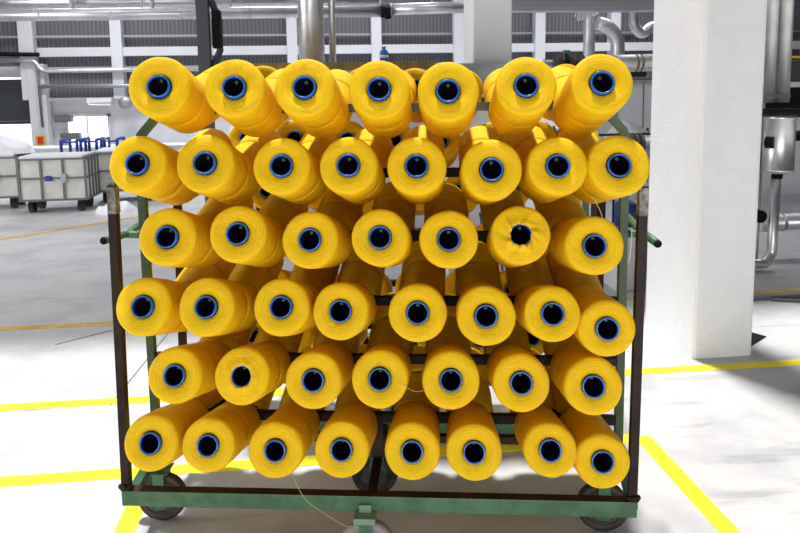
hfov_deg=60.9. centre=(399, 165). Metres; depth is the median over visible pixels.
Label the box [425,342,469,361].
cone
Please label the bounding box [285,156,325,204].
cone
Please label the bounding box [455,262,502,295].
cone
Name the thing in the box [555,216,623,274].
cone
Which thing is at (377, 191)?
cone
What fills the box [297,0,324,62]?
duct
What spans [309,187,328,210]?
cone
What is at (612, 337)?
cone
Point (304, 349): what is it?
cone
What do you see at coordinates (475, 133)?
cone
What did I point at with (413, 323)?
cone
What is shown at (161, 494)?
trolley
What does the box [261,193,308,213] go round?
cone
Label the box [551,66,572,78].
cone
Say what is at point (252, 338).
cone
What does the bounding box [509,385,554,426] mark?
cone
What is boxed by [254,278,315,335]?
cone
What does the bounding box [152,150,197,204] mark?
cone
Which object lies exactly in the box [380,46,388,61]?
bottle
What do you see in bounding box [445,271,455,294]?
cone
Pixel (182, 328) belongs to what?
cone
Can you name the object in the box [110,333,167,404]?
joint
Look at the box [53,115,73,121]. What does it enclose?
junction box
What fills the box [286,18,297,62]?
trim
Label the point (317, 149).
cone
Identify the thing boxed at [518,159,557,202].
cone
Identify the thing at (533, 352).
cone
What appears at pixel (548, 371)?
cone
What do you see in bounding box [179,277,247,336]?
cone
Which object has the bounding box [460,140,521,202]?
cone
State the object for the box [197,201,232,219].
cone
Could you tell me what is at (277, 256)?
cone
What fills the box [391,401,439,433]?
cone
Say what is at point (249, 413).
cone
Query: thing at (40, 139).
sign
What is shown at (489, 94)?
cone
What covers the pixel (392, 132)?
cone
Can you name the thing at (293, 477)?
thread
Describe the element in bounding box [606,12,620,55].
trim
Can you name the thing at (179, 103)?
cone
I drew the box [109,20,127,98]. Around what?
trim
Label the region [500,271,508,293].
cone
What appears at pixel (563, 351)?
cone
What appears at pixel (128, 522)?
floor marking
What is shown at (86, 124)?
window
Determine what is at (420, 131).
cone
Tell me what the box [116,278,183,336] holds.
cone
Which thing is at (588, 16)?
hose
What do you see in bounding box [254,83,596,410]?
trolley
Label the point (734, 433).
floor
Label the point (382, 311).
cone
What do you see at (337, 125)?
cone
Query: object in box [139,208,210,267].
cone
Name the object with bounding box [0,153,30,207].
bin
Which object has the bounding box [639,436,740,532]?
floor marking
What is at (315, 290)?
cone
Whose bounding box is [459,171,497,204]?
cone
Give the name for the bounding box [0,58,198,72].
pipe
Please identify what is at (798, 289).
floor marking
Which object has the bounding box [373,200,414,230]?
cone
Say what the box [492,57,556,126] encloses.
cone
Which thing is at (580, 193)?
cone
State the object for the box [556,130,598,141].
cone
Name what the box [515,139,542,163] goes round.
cone
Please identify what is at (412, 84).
cone
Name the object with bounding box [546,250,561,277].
cone
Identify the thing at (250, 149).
cone
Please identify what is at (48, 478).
floor marking
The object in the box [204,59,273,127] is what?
cone
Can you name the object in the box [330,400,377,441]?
cone
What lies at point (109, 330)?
joint
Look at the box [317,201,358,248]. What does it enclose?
cone
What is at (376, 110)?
cone
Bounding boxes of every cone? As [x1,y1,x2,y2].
[109,136,181,198]
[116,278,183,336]
[125,405,192,471]
[129,57,202,125]
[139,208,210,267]
[148,344,217,403]
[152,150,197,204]
[166,78,214,133]
[166,398,208,422]
[170,281,190,332]
[175,266,222,283]
[177,135,247,198]
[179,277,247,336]
[182,408,247,471]
[187,216,220,267]
[188,128,232,145]
[193,340,228,393]
[194,389,223,407]
[196,73,220,125]
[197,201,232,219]
[198,329,248,350]
[199,64,217,74]
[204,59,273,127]
[204,198,252,207]
[210,206,277,264]
[212,258,235,279]
[212,402,259,448]
[215,153,258,204]
[215,343,280,404]
[223,391,273,424]
[228,127,244,146]
[228,264,273,293]
[231,89,281,136]
[232,281,256,332]
[235,142,262,194]
[235,258,283,279]
[236,131,280,145]
[247,320,257,340]
[248,323,259,343]
[249,410,311,477]
[250,215,284,267]
[252,188,269,208]
[253,138,318,199]
[253,326,300,351]
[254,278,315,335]
[256,66,275,77]
[256,341,290,391]
[260,201,298,227]
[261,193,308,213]
[265,68,283,78]
[266,79,288,131]
[274,400,319,444]
[275,59,342,127]
[276,120,306,141]
[278,269,290,278]
[278,387,325,424]
[282,211,345,268]
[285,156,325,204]
[286,346,348,408]
[289,266,333,291]
[293,265,339,282]
[298,326,317,351]
[299,133,337,146]
[299,345,312,352]
[302,94,348,138]
[302,142,327,189]
[303,282,319,331]
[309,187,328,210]
[312,329,359,365]
[313,282,372,339]
[315,410,373,477]
[316,341,353,385]
[317,189,363,217]
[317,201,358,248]
[320,137,380,199]
[326,218,351,267]
[330,69,351,87]
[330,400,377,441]
[335,378,380,410]
[336,80,352,129]
[336,121,363,138]
[337,261,381,308]
[340,248,384,282]
[342,164,384,203]
[349,60,411,128]
[352,209,411,266]
[352,345,409,408]
[354,128,393,156]
[355,283,376,331]
[358,344,367,352]
[359,331,363,344]
[361,107,411,137]
[362,328,367,343]
[363,183,384,212]
[365,141,387,182]
[366,317,413,353]
[370,342,411,379]
[371,292,396,327]
[372,182,415,216]
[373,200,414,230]
[380,276,389,294]
[384,273,392,292]
[385,411,439,479]
[387,137,446,199]
[389,283,446,341]
[391,127,409,146]
[391,234,412,266]
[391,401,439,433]
[393,372,439,411]
[395,274,400,291]
[396,180,444,203]
[399,261,444,294]
[401,241,445,276]
[402,70,416,102]
[402,125,443,154]
[406,68,425,114]
[410,89,413,102]
[411,115,422,122]
[411,345,425,372]
[415,211,423,215]
[416,204,423,211]
[417,341,425,345]
[418,62,478,130]
[419,210,477,268]
[421,114,473,137]
[422,346,479,409]
[424,183,468,217]
[424,200,468,222]
[425,317,470,353]
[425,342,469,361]
[443,135,460,163]
[444,177,477,211]
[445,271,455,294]
[445,294,456,318]
[446,155,457,166]
[446,412,501,480]
[447,377,492,411]
[447,402,494,429]
[455,241,499,278]
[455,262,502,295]
[456,284,515,345]
[458,126,500,157]
[459,139,484,166]
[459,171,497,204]
[459,283,491,318]
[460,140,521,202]
[470,341,483,353]
[471,71,482,101]
[471,348,488,384]
[475,224,485,242]
[480,188,524,219]
[481,122,508,142]
[483,68,501,101]
[483,200,520,242]
[483,321,530,353]
[486,83,494,118]
[486,343,526,380]
[487,229,518,267]
[488,206,550,265]
[489,97,539,135]
[489,348,548,411]
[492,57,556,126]
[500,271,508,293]
[505,253,550,282]
[506,126,547,149]
[508,262,554,295]
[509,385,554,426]
[513,285,538,328]
[514,404,559,442]
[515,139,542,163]
[516,185,528,203]
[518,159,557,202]
[518,285,580,341]
[518,413,576,476]
[522,137,587,199]
[527,331,543,354]
[530,348,545,368]
[534,193,582,213]
[536,121,556,137]
[541,199,586,229]
[541,334,582,369]
[543,110,552,120]
[545,366,552,384]
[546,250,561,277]
[548,76,568,129]
[548,218,573,267]
[550,344,588,388]
[550,382,570,412]
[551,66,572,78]
[552,87,604,135]
[553,266,603,291]
[555,128,598,138]
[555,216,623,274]
[556,64,575,68]
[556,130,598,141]
[556,350,621,414]
[559,406,607,430]
[561,54,632,124]
[569,285,604,299]
[570,419,629,487]
[573,138,596,151]
[573,186,607,203]
[574,292,634,355]
[581,136,649,199]
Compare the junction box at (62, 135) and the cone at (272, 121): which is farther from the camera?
the junction box at (62, 135)
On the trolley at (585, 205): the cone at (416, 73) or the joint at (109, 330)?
the cone at (416, 73)
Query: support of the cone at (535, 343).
on the trolley at (585, 205)
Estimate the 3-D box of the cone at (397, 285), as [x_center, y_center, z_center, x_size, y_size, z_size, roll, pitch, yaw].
[0.079,0.646,3.588,0.204,0.238,0.234,0,7,4]
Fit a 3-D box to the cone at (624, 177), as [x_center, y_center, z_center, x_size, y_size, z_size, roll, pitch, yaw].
[0.740,0.010,2.374,0.212,0.240,0.227,0,7,4]
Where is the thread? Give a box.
[293,477,354,526]
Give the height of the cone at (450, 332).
0.229 m
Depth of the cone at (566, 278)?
2.80 m
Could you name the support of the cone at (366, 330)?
on the trolley at (585, 205)
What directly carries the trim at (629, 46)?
attached to the wall
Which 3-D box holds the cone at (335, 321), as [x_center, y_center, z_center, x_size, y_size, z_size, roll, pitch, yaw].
[-0.207,0.529,2.492,0.201,0.238,0.232,-1,7,2]
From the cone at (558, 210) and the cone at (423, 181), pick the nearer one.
the cone at (423, 181)
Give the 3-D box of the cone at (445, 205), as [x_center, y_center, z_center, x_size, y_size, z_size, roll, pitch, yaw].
[0.198,0.267,2.863,0.195,0.228,0.223,-1,7,3]
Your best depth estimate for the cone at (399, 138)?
3.48 m
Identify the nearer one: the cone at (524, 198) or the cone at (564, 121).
the cone at (564, 121)
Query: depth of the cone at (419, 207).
3.43 m
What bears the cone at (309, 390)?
on the trolley at (161, 494)
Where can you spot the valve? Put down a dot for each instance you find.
(569, 59)
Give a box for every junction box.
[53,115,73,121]
[60,133,81,139]
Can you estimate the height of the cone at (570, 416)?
0.216 m
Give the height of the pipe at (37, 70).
1.551 m
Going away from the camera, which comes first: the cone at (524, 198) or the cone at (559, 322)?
the cone at (559, 322)
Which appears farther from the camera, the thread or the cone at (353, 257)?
the cone at (353, 257)
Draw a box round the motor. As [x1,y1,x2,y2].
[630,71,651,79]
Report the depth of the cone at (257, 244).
2.40 m
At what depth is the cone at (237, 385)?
2.46 m
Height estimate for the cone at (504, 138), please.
0.238 m
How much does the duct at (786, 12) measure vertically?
3.380 m
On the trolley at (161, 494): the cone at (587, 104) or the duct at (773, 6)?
the cone at (587, 104)
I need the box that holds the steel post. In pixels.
[195,0,223,202]
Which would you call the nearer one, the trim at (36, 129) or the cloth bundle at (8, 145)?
the cloth bundle at (8, 145)
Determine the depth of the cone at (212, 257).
2.65 m
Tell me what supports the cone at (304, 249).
on the trolley at (161, 494)
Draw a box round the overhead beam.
[512,0,653,12]
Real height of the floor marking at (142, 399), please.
0.002 m
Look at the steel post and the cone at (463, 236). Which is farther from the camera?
the steel post
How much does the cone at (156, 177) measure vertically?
0.243 m
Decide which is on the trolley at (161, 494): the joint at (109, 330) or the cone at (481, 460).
the cone at (481, 460)
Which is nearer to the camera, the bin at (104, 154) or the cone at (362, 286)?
the cone at (362, 286)
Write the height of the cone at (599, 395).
0.234 m
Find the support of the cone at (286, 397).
on the trolley at (161, 494)
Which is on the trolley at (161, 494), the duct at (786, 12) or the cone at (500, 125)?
the cone at (500, 125)
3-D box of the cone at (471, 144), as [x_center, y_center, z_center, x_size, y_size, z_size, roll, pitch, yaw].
[0.344,0.008,2.823,0.196,0.228,0.225,0,7,4]
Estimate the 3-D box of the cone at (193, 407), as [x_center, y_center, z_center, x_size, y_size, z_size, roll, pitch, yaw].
[-0.903,1.068,2.791,0.201,0.234,0.230,0,7,4]
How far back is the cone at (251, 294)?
2.67 m
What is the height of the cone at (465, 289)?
0.237 m
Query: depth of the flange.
5.50 m
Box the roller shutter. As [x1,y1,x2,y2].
[0,79,30,124]
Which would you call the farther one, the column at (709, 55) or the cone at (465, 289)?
the column at (709, 55)
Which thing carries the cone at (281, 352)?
on the trolley at (161, 494)
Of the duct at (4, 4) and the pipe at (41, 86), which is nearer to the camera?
the duct at (4, 4)
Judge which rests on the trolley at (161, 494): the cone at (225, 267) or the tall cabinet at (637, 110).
the cone at (225, 267)
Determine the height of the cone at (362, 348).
0.229 m
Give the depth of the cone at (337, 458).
2.47 m
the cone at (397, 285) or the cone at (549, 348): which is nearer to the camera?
the cone at (549, 348)
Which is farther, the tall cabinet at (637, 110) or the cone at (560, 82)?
the tall cabinet at (637, 110)
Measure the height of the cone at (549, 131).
0.237 m
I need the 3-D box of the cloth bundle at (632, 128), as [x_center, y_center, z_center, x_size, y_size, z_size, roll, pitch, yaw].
[2.183,-0.279,6.508,0.556,0.322,0.537,-2,7,-6]
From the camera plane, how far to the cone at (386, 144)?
2.97 m
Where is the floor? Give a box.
[0,191,799,532]
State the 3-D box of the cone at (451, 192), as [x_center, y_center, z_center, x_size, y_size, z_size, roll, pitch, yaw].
[0.206,0.199,3.049,0.195,0.226,0.223,-1,7,2]
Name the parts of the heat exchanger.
flange plate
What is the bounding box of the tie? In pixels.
[627,227,631,262]
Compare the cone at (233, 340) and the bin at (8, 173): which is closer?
the cone at (233, 340)
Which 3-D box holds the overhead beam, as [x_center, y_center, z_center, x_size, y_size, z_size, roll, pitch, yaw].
[3.393,-2.906,12.190,3.700,0.270,0.320,-2,7,-6]
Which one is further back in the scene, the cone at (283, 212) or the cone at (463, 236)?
the cone at (283, 212)
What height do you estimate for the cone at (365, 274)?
0.229 m
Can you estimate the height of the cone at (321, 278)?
0.227 m
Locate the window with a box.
[64,113,111,144]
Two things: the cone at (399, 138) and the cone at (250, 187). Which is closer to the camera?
the cone at (250, 187)
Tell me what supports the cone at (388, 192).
on the trolley at (161, 494)
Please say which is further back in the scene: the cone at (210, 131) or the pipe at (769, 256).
the pipe at (769, 256)
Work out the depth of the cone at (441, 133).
2.56 m
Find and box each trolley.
[100,76,661,532]
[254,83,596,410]
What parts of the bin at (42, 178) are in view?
lid, lock plate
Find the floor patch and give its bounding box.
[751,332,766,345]
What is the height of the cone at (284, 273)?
0.242 m
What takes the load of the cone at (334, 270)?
on the trolley at (161, 494)
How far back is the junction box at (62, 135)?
17.03 m
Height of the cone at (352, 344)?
0.231 m
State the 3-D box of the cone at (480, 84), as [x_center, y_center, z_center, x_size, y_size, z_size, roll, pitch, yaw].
[0.314,-0.369,3.454,0.210,0.240,0.227,-1,7,3]
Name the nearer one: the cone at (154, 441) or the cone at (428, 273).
the cone at (154, 441)
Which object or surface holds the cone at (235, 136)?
on the trolley at (585, 205)
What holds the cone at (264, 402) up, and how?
on the trolley at (161, 494)
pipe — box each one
[0,0,384,21]
[0,52,39,56]
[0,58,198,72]
[36,67,43,126]
[39,84,128,88]
[328,0,335,61]
[540,60,557,68]
[628,12,653,37]
[755,103,766,258]
[755,178,780,268]
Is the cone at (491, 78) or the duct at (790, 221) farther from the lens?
the duct at (790, 221)
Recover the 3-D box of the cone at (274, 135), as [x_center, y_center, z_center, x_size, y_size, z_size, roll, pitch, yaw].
[-0.636,-0.058,3.069,0.196,0.231,0.227,0,7,5]
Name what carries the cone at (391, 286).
on the trolley at (585, 205)
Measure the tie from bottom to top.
0.142 m
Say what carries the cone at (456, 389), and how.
on the trolley at (161, 494)
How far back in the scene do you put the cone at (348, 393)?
2.89 m
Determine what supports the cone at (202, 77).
on the trolley at (161, 494)
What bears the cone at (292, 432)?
on the trolley at (161, 494)
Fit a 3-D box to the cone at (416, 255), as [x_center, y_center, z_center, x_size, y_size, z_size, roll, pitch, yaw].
[0.109,0.460,3.085,0.198,0.230,0.227,0,7,4]
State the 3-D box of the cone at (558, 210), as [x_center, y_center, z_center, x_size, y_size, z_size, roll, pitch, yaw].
[0.691,0.262,2.832,0.194,0.228,0.225,0,7,4]
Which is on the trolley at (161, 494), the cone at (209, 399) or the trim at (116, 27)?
the cone at (209, 399)
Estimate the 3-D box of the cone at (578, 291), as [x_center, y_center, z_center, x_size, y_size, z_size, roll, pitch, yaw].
[0.735,0.571,2.640,0.196,0.215,0.213,0,7,4]
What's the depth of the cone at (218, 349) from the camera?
2.73 m
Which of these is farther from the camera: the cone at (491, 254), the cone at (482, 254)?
the cone at (482, 254)
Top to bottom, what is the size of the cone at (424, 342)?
0.234 m
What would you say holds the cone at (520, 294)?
on the trolley at (161, 494)
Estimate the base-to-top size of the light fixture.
0.195 m
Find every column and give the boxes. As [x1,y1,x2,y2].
[464,0,511,62]
[645,0,766,358]
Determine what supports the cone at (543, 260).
on the trolley at (161, 494)
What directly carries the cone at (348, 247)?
on the trolley at (161, 494)
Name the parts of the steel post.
post, plate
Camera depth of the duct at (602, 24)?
13.94 m
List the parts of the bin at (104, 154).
lid, frame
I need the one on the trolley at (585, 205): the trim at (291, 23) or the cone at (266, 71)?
the cone at (266, 71)
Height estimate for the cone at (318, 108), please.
0.246 m
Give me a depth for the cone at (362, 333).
3.63 m
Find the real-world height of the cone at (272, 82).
0.225 m
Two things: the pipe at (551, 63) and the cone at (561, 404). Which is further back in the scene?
the pipe at (551, 63)
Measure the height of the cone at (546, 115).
0.237 m
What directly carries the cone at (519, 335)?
on the trolley at (161, 494)
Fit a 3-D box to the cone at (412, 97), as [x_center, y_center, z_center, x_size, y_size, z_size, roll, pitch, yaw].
[-0.043,-0.247,2.817,0.195,0.229,0.225,0,7,4]
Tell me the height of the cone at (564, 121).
0.240 m
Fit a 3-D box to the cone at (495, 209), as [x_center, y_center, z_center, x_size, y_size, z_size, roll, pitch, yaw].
[0.450,0.263,2.847,0.196,0.228,0.225,-1,7,2]
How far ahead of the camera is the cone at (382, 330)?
2.87 m
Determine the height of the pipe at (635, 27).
0.999 m
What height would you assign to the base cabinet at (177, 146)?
0.680 m
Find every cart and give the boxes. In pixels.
[59,137,87,151]
[79,137,105,151]
[100,136,125,147]
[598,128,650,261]
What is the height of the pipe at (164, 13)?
4.040 m
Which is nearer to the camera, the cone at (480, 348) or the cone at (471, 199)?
the cone at (471, 199)
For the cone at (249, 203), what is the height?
0.229 m
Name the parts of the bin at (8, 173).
lid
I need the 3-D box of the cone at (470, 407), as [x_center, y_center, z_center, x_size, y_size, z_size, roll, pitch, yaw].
[0.285,1.063,2.720,0.197,0.227,0.225,0,7,5]
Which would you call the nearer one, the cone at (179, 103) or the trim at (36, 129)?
the cone at (179, 103)
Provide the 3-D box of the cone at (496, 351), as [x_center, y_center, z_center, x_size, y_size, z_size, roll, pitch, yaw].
[0.443,0.808,2.678,0.197,0.230,0.228,-1,7,2]
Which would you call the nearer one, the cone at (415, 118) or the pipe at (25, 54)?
the cone at (415, 118)
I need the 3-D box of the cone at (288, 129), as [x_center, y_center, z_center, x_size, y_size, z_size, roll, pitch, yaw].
[-0.529,-0.123,3.534,0.211,0.243,0.234,-1,7,3]
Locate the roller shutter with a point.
(8, 87)
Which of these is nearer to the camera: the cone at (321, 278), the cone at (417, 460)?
the cone at (417, 460)
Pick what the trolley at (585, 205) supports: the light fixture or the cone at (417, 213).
the cone at (417, 213)
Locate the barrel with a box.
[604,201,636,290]
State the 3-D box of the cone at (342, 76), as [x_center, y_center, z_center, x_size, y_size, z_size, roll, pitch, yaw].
[-0.285,-0.316,3.017,0.196,0.228,0.224,-1,7,3]
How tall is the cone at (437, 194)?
0.232 m
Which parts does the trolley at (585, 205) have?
frame post, corner post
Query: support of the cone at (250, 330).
on the trolley at (161, 494)
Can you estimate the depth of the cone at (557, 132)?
3.37 m
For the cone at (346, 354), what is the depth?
2.70 m
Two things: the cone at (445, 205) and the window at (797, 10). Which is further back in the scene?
the window at (797, 10)
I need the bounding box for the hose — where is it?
[574,12,598,21]
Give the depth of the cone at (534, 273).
2.83 m
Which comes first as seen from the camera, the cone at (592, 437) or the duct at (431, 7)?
the cone at (592, 437)
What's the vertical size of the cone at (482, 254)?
0.225 m
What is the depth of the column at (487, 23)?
7.01 m
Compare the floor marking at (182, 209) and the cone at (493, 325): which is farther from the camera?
the floor marking at (182, 209)
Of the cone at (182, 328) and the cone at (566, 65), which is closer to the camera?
the cone at (182, 328)
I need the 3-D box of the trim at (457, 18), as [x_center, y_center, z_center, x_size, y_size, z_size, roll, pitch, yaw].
[1.513,-3.713,17.788,0.260,3.580,0.290,-2,7,-6]
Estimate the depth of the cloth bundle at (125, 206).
10.19 m
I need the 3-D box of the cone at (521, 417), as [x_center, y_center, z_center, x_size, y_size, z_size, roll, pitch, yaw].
[0.554,1.057,2.699,0.187,0.226,0.228,-1,7,3]
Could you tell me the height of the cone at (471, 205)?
0.239 m
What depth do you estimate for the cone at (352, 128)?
3.44 m
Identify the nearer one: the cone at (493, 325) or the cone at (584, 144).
the cone at (493, 325)
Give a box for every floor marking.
[0,209,185,240]
[0,288,799,330]
[0,359,799,410]
[0,434,628,486]
[114,506,142,532]
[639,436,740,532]
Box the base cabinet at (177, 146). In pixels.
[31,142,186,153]
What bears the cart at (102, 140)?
on the floor
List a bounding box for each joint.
[55,330,111,344]
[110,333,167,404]
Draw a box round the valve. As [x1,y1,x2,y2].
[553,50,584,65]
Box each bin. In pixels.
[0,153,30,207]
[15,151,100,212]
[94,147,151,201]
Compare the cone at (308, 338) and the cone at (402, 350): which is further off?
the cone at (308, 338)
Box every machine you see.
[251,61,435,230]
[761,56,799,213]
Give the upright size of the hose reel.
0.300 m
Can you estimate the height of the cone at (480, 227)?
0.242 m
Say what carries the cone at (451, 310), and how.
on the trolley at (161, 494)
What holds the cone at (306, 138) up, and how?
on the trolley at (161, 494)
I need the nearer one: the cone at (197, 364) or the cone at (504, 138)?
the cone at (197, 364)
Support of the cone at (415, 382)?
on the trolley at (161, 494)
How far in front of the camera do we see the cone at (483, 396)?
2.88 m
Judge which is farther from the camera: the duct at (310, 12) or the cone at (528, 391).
the duct at (310, 12)
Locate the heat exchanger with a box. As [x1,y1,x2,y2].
[760,108,799,178]
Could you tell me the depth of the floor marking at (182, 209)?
9.04 m
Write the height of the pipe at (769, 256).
0.866 m
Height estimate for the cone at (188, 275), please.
0.224 m
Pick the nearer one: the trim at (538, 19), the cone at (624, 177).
the cone at (624, 177)
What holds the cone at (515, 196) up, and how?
on the trolley at (161, 494)
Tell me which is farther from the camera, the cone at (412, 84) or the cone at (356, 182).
the cone at (412, 84)
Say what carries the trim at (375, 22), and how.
attached to the wall
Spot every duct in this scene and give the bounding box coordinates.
[0,0,379,8]
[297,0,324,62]
[384,0,463,18]
[583,12,594,57]
[594,16,624,55]
[613,54,652,71]
[760,213,799,231]
[762,0,779,102]
[775,0,794,102]
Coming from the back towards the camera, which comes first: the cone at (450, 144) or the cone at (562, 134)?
the cone at (450, 144)
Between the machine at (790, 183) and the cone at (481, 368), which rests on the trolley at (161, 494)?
the cone at (481, 368)
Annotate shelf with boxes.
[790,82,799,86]
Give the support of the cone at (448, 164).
on the trolley at (585, 205)
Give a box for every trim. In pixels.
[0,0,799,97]
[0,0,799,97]
[0,30,799,37]
[16,21,38,99]
[26,64,53,145]
[36,41,799,56]
[46,62,441,68]
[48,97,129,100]
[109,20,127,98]
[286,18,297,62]
[370,0,381,61]
[452,0,463,62]
[532,13,545,59]
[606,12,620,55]
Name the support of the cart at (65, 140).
on the floor
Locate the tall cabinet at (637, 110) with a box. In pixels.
[596,80,651,200]
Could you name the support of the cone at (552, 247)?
on the trolley at (161, 494)
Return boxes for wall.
[0,66,558,144]
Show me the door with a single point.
(16, 125)
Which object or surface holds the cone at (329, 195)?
on the trolley at (161, 494)
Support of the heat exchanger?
on the pipe at (769, 256)
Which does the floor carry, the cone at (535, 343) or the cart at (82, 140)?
the cart at (82, 140)
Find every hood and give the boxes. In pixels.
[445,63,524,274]
[458,63,506,84]
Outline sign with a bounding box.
[36,135,45,145]
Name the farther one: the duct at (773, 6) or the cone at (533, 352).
the duct at (773, 6)
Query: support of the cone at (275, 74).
on the trolley at (161, 494)
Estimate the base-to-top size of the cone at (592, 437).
0.217 m
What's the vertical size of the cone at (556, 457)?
0.227 m
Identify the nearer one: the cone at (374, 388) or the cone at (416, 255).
the cone at (374, 388)
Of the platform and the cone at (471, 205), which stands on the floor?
the platform
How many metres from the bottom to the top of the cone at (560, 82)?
0.226 m
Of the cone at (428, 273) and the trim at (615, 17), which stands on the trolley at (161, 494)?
the cone at (428, 273)
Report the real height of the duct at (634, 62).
0.185 m
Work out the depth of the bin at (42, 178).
10.24 m
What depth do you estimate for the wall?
17.32 m
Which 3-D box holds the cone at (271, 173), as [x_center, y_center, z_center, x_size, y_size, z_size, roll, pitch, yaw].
[-0.406,0.013,2.444,0.204,0.236,0.229,0,7,4]
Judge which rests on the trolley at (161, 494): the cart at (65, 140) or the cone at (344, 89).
the cone at (344, 89)
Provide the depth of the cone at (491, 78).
2.95 m
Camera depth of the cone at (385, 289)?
3.51 m
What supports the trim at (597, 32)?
attached to the wall
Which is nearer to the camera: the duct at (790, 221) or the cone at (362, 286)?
the cone at (362, 286)
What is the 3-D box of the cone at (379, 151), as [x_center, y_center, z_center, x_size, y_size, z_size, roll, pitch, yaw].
[-0.148,0.013,2.855,0.195,0.229,0.224,0,7,5]
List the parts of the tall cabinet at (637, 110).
door, door, plate, door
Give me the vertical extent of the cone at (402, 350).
0.239 m
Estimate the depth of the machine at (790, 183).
8.88 m
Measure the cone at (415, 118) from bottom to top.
0.239 m
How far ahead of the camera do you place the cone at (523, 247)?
2.33 m
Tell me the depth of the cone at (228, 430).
2.50 m
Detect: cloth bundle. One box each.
[0,134,34,154]
[95,201,137,214]
[603,120,649,155]
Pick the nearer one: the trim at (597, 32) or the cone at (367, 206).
the cone at (367, 206)
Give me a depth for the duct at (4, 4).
11.56 m
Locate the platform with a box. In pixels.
[753,293,799,301]
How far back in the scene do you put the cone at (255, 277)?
2.90 m
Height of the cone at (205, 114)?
0.242 m
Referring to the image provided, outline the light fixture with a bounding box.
[86,98,113,104]
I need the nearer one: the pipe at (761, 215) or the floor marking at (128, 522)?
the floor marking at (128, 522)
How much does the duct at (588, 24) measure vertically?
5.000 m
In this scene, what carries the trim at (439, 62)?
attached to the wall
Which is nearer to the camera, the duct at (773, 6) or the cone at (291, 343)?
the cone at (291, 343)
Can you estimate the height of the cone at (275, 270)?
0.230 m
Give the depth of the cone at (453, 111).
2.29 m
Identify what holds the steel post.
on the floor
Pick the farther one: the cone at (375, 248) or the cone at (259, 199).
the cone at (259, 199)
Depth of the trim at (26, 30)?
16.57 m
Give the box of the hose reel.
[118,97,131,108]
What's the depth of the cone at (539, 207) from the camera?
2.92 m
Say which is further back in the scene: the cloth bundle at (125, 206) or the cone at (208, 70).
the cloth bundle at (125, 206)
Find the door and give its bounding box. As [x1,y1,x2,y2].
[0,67,31,145]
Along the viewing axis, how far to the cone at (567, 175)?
2.30 m
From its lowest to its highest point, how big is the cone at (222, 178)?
0.247 m
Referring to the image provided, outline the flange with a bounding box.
[629,133,650,151]
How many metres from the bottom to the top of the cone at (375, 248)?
0.237 m
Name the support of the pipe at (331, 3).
on the floor

